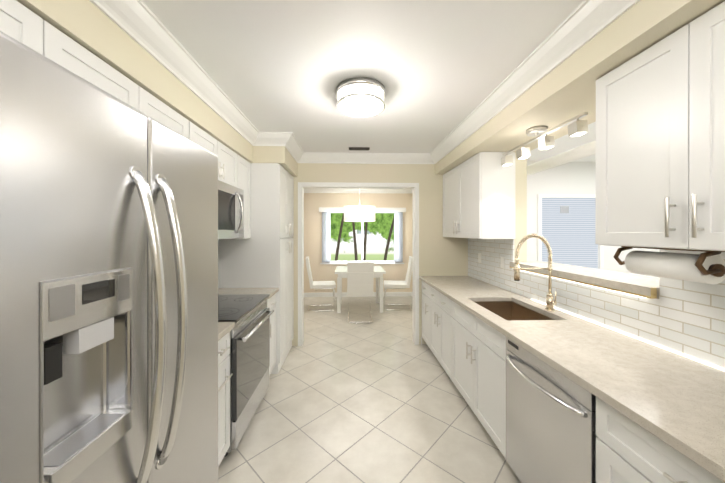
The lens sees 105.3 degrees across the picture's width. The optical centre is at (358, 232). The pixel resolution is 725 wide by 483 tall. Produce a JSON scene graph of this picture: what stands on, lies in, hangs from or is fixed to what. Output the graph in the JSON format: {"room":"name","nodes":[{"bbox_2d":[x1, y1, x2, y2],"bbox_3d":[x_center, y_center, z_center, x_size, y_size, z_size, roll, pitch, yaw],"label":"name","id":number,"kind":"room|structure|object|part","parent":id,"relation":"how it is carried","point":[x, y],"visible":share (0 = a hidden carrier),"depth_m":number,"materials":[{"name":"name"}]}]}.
{"room":"kitchen","nodes":[
{"label":"kitchen","id":0,"kind":"room"},
{"bbox_2d":[16,0,297,176],"bbox_3d":[-1.065,-0.873,1.225,0.690,0.290,4.750,0,0,-2],"label":"soffit","id":1,"kind":"structure","parent":0,"point":[90,26],"depth_m":1.34,"materials":[{"name":"beige paint"}]},
{"bbox_2d":[89,0,264,145],"bbox_3d":[-0.979,-0.960,0.872,0.120,0.115,4.040,0,0,-2],"label":"crown molding","id":2,"kind":"structure","parent":1,"relation":"attached to","point":[133,17],"depth_m":1.51,"materials":[{"name":"white wood"}]},
{"bbox_2d":[281,132,304,162],"bbox_3d":[-0.730,-0.963,3.141,0.100,0.115,0.680,0,0,-2],"label":"crown molding","id":3,"kind":"structure","parent":1,"relation":"attached to","point":[288,139],"depth_m":3.07,"materials":[{"name":"white wood"}]},
{"bbox_2d":[304,193,412,292],"bbox_3d":[-0.573,0.225,6.429,3.900,2.500,0.120,0,0,-2],"label":"wall","id":4,"kind":"structure","parent":0,"point":[313,202],"depth_m":6.37,"materials":[{"name":"paint"}]},
{"bbox_2d":[304,292,411,296],"bbox_3d":[-0.570,1.425,6.364,3.900,0.100,0.014,0,0,-2],"label":"baseboard","id":5,"kind":"structure","parent":4,"relation":"attached to","point":[325,294],"depth_m":6.36,"materials":[{"name":"white wood"}]},
{"bbox_2d":[304,188,412,192],"bbox_3d":[-0.569,-0.968,6.318,3.900,0.115,0.100,0,0,-2],"label":"crown molding","id":6,"kind":"structure","parent":4,"relation":"attached to","point":[333,190],"depth_m":6.27,"materials":[{"name":"white wood"}]},
{"bbox_2d":[320,212,403,263],"bbox_3d":[0.093,0.110,6.415,1.930,1.230,0.110,0,0,-2],"label":"window","id":7,"kind":"structure","parent":4,"relation":"in","point":[374,261],"depth_m":6.42,"materials":[{"name":"white wood"}]},
{"bbox_2d":[319,207,405,261],"bbox_3d":[0.095,0.050,6.365,1.990,1.250,0.100,0,0,-2],"label":"curtain","id":8,"kind":"object","parent":7,"relation":"attached to","point":[398,234],"visible":0.98,"depth_m":6.34,"materials":[{"name":"grey fabric"}]},
{"bbox_2d":[142,0,595,161],"bbox_3d":[1.096,-1.070,2.668,7.240,0.100,7.740,0,0,-2],"label":"ceiling","id":9,"kind":"structure","parent":0,"point":[440,70],"depth_m":1.60,"materials":[{"name":"white paint"}]},
{"bbox_2d":[349,147,369,149],"bbox_3d":[0.009,-1.013,3.344,0.250,0.016,0.080,0,0,-2],"label":"ceiling vent","id":10,"kind":"object","parent":9,"relation":"in","point":[359,148],"visible":1,"depth_m":3.31,"materials":[{"name":"grey"}]},
{"bbox_2d":[344,188,374,221],"bbox_3d":[0.024,-0.624,5.436,0.620,0.799,0.620,0,0,-2],"label":"dining pendant light","id":11,"kind":"object","parent":9,"relation":"hanging from","point":[359,213],"visible":0.85,"depth_m":5.17,"materials":[{"name":"white"}]},
{"bbox_2d":[336,77,384,116],"bbox_3d":[0.016,-0.958,1.984,0.350,0.121,0.350,0,0,-2],"label":"drum ceiling light","id":12,"kind":"object","parent":9,"relation":"attached to","point":[360,96],"visible":1,"depth_m":1.88,"materials":[{"name":"white glass"}]},
{"bbox_2d":[218,296,520,482],"bbox_3d":[1.096,1.530,2.671,7.240,0.100,7.740,0,0,-2],"label":"floor","id":13,"kind":"structure","parent":0,"point":[379,399],"depth_m":2.23,"materials":[{"name":"beige tile"}]},
{"bbox_2d":[0,31,217,482],"bbox_3d":[-0.934,0.585,0.661,0.911,1.795,0.910,0,0,-2],"label":"refrigerator","id":14,"kind":"object","parent":13,"relation":"on","point":[108,288],"visible":1,"depth_m":0.60,"materials":[{"name":"silver metal"}]},
{"bbox_3d":[-0.573,0.278,0.574,0.066,0.388,0.201,0,0,-2],"label":"panel","id":15,"kind":"part","parent":14,"relation":"part of","materials":[{"name":"silver metal"}]},
{"bbox_3d":[-0.523,0.247,0.733,0.085,0.825,0.126,0,0,-2],"label":"handle","id":16,"kind":"part","parent":14,"relation":"part of","materials":[{"name":"silver metal"}]},
{"bbox_2d":[218,332,232,466],"bbox_3d":[-1.121,1.048,1.629,0.597,0.866,0.298,0,0,-2],"label":"base cabinet","id":17,"kind":"object","parent":13,"relation":"on","point":[224,376],"depth_m":1.71,"materials":[{"name":"white wood"}]},
{"bbox_2d":[218,294,273,456],"bbox_3d":[-1.090,1.023,2.162,0.676,0.914,0.756,0,0,-2],"label":"range oven","id":18,"kind":"object","parent":13,"relation":"on","point":[249,315],"visible":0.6,"depth_m":2.03,"materials":[{"name":"silver metal"}]},
{"bbox_3d":[-0.778,0.711,2.172,0.052,0.024,0.684,0,0,-2],"label":"handle","id":19,"kind":"part","parent":18,"relation":"part of","materials":[{"name":"silver metal"}]},
{"bbox_2d":[219,163,293,373],"bbox_3d":[-1.133,0.376,3.244,0.675,2.207,0.707,0,0,-2],"label":"pantry cabinet","id":20,"kind":"object","parent":13,"relation":"on","point":[262,256],"visible":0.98,"depth_m":2.90,"materials":[{"name":"white wood"}]},
{"bbox_2d":[267,294,276,375],"bbox_3d":[-1.155,1.047,2.716,0.597,0.866,0.344,0,0,-2],"label":"base cabinet","id":21,"kind":"object","parent":13,"relation":"on","point":[271,303],"depth_m":2.79,"materials":[{"name":"white wood"}]},
{"bbox_2d":[218,288,278,340],"bbox_3d":[-1.114,0.593,2.001,0.618,0.035,1.774,0,0,-2],"label":"countertop","id":22,"kind":"structure","parent":21,"relation":"on","point":[224,328],"depth_m":2.66,"materials":[{"name":"stone"}]},
{"bbox_2d":[305,256,335,311],"bbox_3d":[-0.734,0.974,5.380,0.569,1.002,0.440,0,0,-9],"label":"dining chair","id":23,"kind":"object","parent":13,"relation":"on","point":[316,285],"visible":1,"depth_m":5.20,"materials":[{"name":"white leather"}]},
{"bbox_2d":[347,262,373,322],"bbox_3d":[0.025,0.975,4.744,0.440,1.002,0.569,0,0,-2],"label":"dining chair","id":24,"kind":"object","parent":13,"relation":"on","point":[360,278],"visible":1,"depth_m":4.50,"materials":[{"name":"white leather"}]},
{"bbox_2d":[335,266,385,312],"bbox_3d":[0.023,1.093,5.464,0.930,0.765,0.850,0,0,-2],"label":"dining table","id":25,"kind":"object","parent":13,"relation":"on","point":[341,271],"visible":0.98,"depth_m":5.09,"materials":[{"name":"white wood"}]},
{"bbox_2d":[384,256,411,310],"bbox_3d":[0.784,0.974,5.427,0.569,1.002,0.440,0,0,5],"label":"dining chair","id":26,"kind":"object","parent":13,"relation":"on","point":[390,284],"visible":0.98,"depth_m":5.24,"materials":[{"name":"white leather"}]},
{"bbox_2d":[421,281,428,346],"bbox_3d":[1.153,1.046,3.489,0.627,0.866,0.362,0,0,-2],"label":"base cabinet","id":27,"kind":"object","parent":13,"relation":"on","point":[425,287],"depth_m":3.47,"materials":[{"name":"white wood"}]},
{"bbox_2d":[429,285,506,396],"bbox_3d":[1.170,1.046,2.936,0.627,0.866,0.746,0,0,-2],"label":"base cabinet","id":28,"kind":"object","parent":13,"relation":"on","point":[467,348],"depth_m":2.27,"materials":[{"name":"white wood"}]},
{"bbox_2d":[419,276,724,481],"bbox_3d":[1.179,0.689,2.046,0.648,0.227,3.247,0,0,-2],"label":"countertop","id":29,"kind":"structure","parent":28,"relation":"on","point":[676,401],"depth_m":1.18,"materials":[{"name":"stone"}]},
{"bbox_2d":[513,234,556,310],"bbox_3d":[1.299,0.291,2.024,0.305,0.568,0.106,0,0,-2],"label":"faucet","id":30,"kind":"object","parent":29,"relation":"on","point":[551,302],"visible":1,"depth_m":2.04,"materials":[{"name":"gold metal"}]},
{"bbox_2d":[506,337,596,482],"bbox_3d":[1.182,1.051,1.383,0.701,0.862,0.592,0,0,-2],"label":"dishwasher","id":31,"kind":"object","parent":13,"relation":"on","point":[551,436],"visible":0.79,"depth_m":1.32,"materials":[{"name":"silver metal"}]},
{"bbox_3d":[0.870,0.730,1.373,0.075,0.022,0.542,0,0,-2],"label":"handle","id":32,"kind":"part","parent":31,"relation":"part of","materials":[{"name":"silver metal"}]},
{"bbox_2d":[596,397,724,482],"bbox_3d":[1.238,1.049,0.753,0.627,0.866,0.658,0,0,-2],"label":"base cabinet","id":33,"kind":"object","parent":13,"relation":"on","point":[626,452],"depth_m":0.93,"materials":[{"name":"white wood"}]},
{"bbox_2d":[292,163,467,345],"bbox_3d":[-0.487,0.228,3.681,3.900,2.500,0.120,0,0,-2],"label":"wall","id":34,"kind":"structure","parent":0,"point":[440,254],"depth_m":3.66,"materials":[{"name":"beige paint"}]},
{"bbox_2d":[298,182,418,345],"bbox_3d":[0.003,0.411,3.695,1.590,2.135,0.146,0,0,-2],"label":"door frame","id":35,"kind":"structure","parent":34,"relation":"attached to","point":[415,277],"depth_m":3.65,"materials":[{"name":"white wood"}]},
{"bbox_2d":[305,152,428,163],"bbox_3d":[0.061,-0.964,3.586,1.710,0.115,0.100,0,0,-2],"label":"crown molding","id":36,"kind":"structure","parent":34,"relation":"attached to","point":[310,157],"depth_m":3.58,"materials":[{"name":"white wood"}]},
{"bbox_2d":[469,113,595,291],"bbox_3d":[1.515,0.228,3.978,0.120,2.500,5.150,0,0,-2],"label":"wall","id":37,"kind":"structure","parent":0,"point":[520,199],"depth_m":2.65,"materials":[{"name":"beige paint"}]},
{"bbox_2d":[443,152,514,238],"bbox_3d":[1.304,-0.354,3.149,0.348,0.828,1.046,0,0,-2],"label":"upper cabinet","id":38,"kind":"object","parent":37,"relation":"attached to","point":[479,193],"depth_m":2.63,"materials":[{"name":"white wood"}]},
{"bbox_2d":[468,238,724,368],"bbox_3d":[1.509,0.319,2.056,0.009,0.512,3.247,0,0,-2],"label":"tile backsplash","id":39,"kind":"structure","parent":37,"relation":"attached to","point":[687,318],"depth_m":1.48,"materials":[{"name":"white tile"}]},
{"bbox_2d":[478,253,480,262],"bbox_3d":[1.461,0.306,3.331,0.007,0.115,0.070,0,0,-2],"label":"electrical outlet plate","id":40,"kind":"object","parent":39,"relation":"attached to","point":[479,254],"depth_m":3.33,"materials":[{"name":"white plastic"}]},
{"bbox_2d":[501,257,504,268],"bbox_3d":[1.477,0.307,2.832,0.007,0.115,0.070,0,0,-2],"label":"electrical outlet plate","id":41,"kind":"object","parent":39,"relation":"attached to","point":[502,261],"depth_m":2.81,"materials":[{"name":"white plastic"}]},
{"bbox_2d":[512,268,724,370],"bbox_3d":[1.501,0.456,1.542,0.040,0.240,2.120,0,0,-2],"label":"wall strip","id":42,"kind":"object","parent":39,"relation":"attached to","point":[621,331],"visible":0.7,"depth_m":1.57,"materials":[{"name":"white"}]},
{"bbox_2d":[595,1,724,250],"bbox_3d":[1.371,-0.351,1.010,0.348,0.828,0.765,0,0,-2],"label":"upper cabinet","id":43,"kind":"object","parent":37,"relation":"attached to","point":[660,144],"depth_m":1.07,"materials":[{"name":"white wood"}]},
{"bbox_2d":[614,246,724,283],"bbox_3d":[1.298,0.127,1.170,0.138,0.130,0.332,0,0,-2],"label":"paper towel holder","id":44,"kind":"object","parent":43,"relation":"attached to","point":[707,267],"visible":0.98,"depth_m":1.10,"materials":[{"name":"white paper"}]},
{"bbox_2d":[435,0,724,174],"bbox_3d":[1.313,-0.893,1.299,0.450,0.250,4.750,0,0,-2],"label":"soffit","id":45,"kind":"structure","parent":0,"point":[564,91],"depth_m":1.45,"materials":[{"name":"beige paint"}]},
{"bbox_2d":[429,0,639,163],"bbox_3d":[1.039,-0.961,1.291,0.100,0.115,4.750,0,0,-2],"label":"crown molding","id":46,"kind":"structure","parent":45,"relation":"attached to","point":[584,22],"depth_m":1.54,"materials":[{"name":"white wood"}]},
{"bbox_2d":[501,112,588,165],"bbox_3d":[1.325,-0.681,2.060,0.140,0.175,0.870,0,0,-2],"label":"track light","id":47,"kind":"object","parent":45,"relation":"attached to","point":[577,127],"visible":1,"depth_m":1.96,"materials":[{"name":"silver metal"}]},
{"bbox_2d":[527,161,658,277],"bbox_3d":[3.064,0.228,4.042,2.980,2.500,0.120,0,0,-2],"label":"wall","id":48,"kind":"structure","parent":0,"point":[574,178],"depth_m":3.98,"materials":[{"name":"white paint"}]},
{"bbox_2d":[537,194,603,269],"bbox_3d":[3.046,0.063,3.983,0.960,1.230,0.044,0,0,-2],"label":"window","id":49,"kind":"structure","parent":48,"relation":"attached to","point":[566,226],"depth_m":4.00,"materials":[{"name":"white"}]},
{"bbox_3d":[-1.470,0.232,1.214,0.120,2.500,4.750,0,0,-2],"label":"wall","id":50,"kind":"structure","parent":0,"visible":0},
{"bbox_2d":[0,0,51,59],"bbox_3d":[-1.217,-0.528,0.507,0.337,0.391,0.843,0,0,-2],"label":"upper cabinet","id":51,"kind":"object","parent":50,"relation":"attached to","point":[22,24],"depth_m":0.88,"materials":[{"name":"white wood"}]},
{"bbox_2d":[52,26,191,140],"bbox_3d":[-1.243,-0.529,1.350,0.337,0.391,0.843,0,0,-2],"label":"upper cabinet","id":52,"kind":"object","parent":50,"relation":"attached to","point":[66,52],"depth_m":1.20,"materials":[{"name":"white wood"}]},
{"bbox_2d":[192,123,239,187],"bbox_3d":[-1.269,-0.562,2.155,0.337,0.329,0.755,0,0,-2],"label":"upper cabinet","id":53,"kind":"object","parent":50,"relation":"attached to","point":[228,160],"depth_m":2.24,"materials":[{"name":"white wood"}]},
{"bbox_2d":[218,180,243,238],"bbox_3d":[-1.208,-0.171,2.157,0.457,0.442,0.754,0,0,-2],"label":"over-the-range microwave","id":54,"kind":"object","parent":53,"relation":"attached to","point":[230,211],"visible":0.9,"depth_m":2.25,"materials":[{"name":"silver metal"}]},
{"bbox_3d":[-1.020,-0.171,2.370,0.067,0.356,0.020,0,0,-2],"label":"handle","id":55,"kind":"part","parent":54,"relation":"part of","materials":[{"name":"silver metal"}]},
{"bbox_2d":[218,239,218,287],"bbox_3d":[-1.429,0.319,1.991,0.009,0.512,1.774,0,0,-2],"label":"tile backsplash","id":56,"kind":"structure","parent":50,"relation":"attached to","point":[218,263],"depth_m":2.87,"materials":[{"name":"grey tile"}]},
{"bbox_2d":[234,156,250,238],"bbox_3d":[-1.286,-0.334,2.709,0.337,0.786,0.344,0,0,-2],"label":"upper cabinet","id":57,"kind":"object","parent":50,"relation":"attached to","point":[245,167],"depth_m":2.78,"materials":[{"name":"white wood"}]},
{"bbox_3d":[1.634,0.233,0.170,0.120,2.500,2.470,0,0,-2],"label":"wall","id":58,"kind":"structure","parent":0,"visible":0},
{"bbox_2d":[527,140,595,175],"bbox_3d":[1.751,-0.649,1.939,0.215,0.100,3.400,0,0,-2],"label":"ceiling","id":59,"kind":"structure","parent":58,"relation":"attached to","point":[580,152],"depth_m":2.36,"materials":[{"name":"white paint"}]},
{"bbox_3d":[1.576,0.908,2.030,0.120,1.145,1.250,0,0,-2],"label":"wall","id":60,"kind":"structure","parent":0,"visible":0},
{"bbox_2d":[509,262,658,298],"bbox_3d":[1.655,0.306,2.031,0.382,0.055,1.244,0,0,-2],"label":"ledge cap","id":61,"kind":"object","parent":60,"relation":"on","point":[641,285],"visible":0.77,"depth_m":1.76,"materials":[{"name":"stone"}]},
{"label":"outside","id":62,"kind":"structure","parent":0,"visible":0},
{"bbox_2d":[335,213,357,260],"bbox_3d":[-0.394,-0.110,8.716,0.800,3.213,0.380,0,0,-2],"label":"trunk","id":63,"kind":"object","parent":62,"point":[342,221],"depth_m":8.67,"materials":[{"name":"brown plant"}]},
{"bbox_2d":[324,213,393,260],"bbox_3d":[0.754,-1.031,10.421,14.000,6.000,0.020,0,0,-2],"label":"sky","id":64,"kind":"structure","parent":62,"point":[378,229],"depth_m":10.39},
{"bbox_2d":[363,222,367,259],"bbox_3d":[0.238,0.092,8.745,0.111,2.810,0.436,0,0,28],"label":"trunk","id":65,"kind":"object","parent":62,"point":[365,241],"depth_m":8.69,"materials":[{"name":"brown plant"}]},
{"bbox_2d":[384,217,393,259],"bbox_3d":[1.191,-0.211,8.785,1.022,3.417,0.131,0,0,-20],"label":"trunk","id":66,"kind":"object","parent":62,"point":[391,229],"depth_m":8.70,"materials":[{"name":"brown plant"}]}
]}

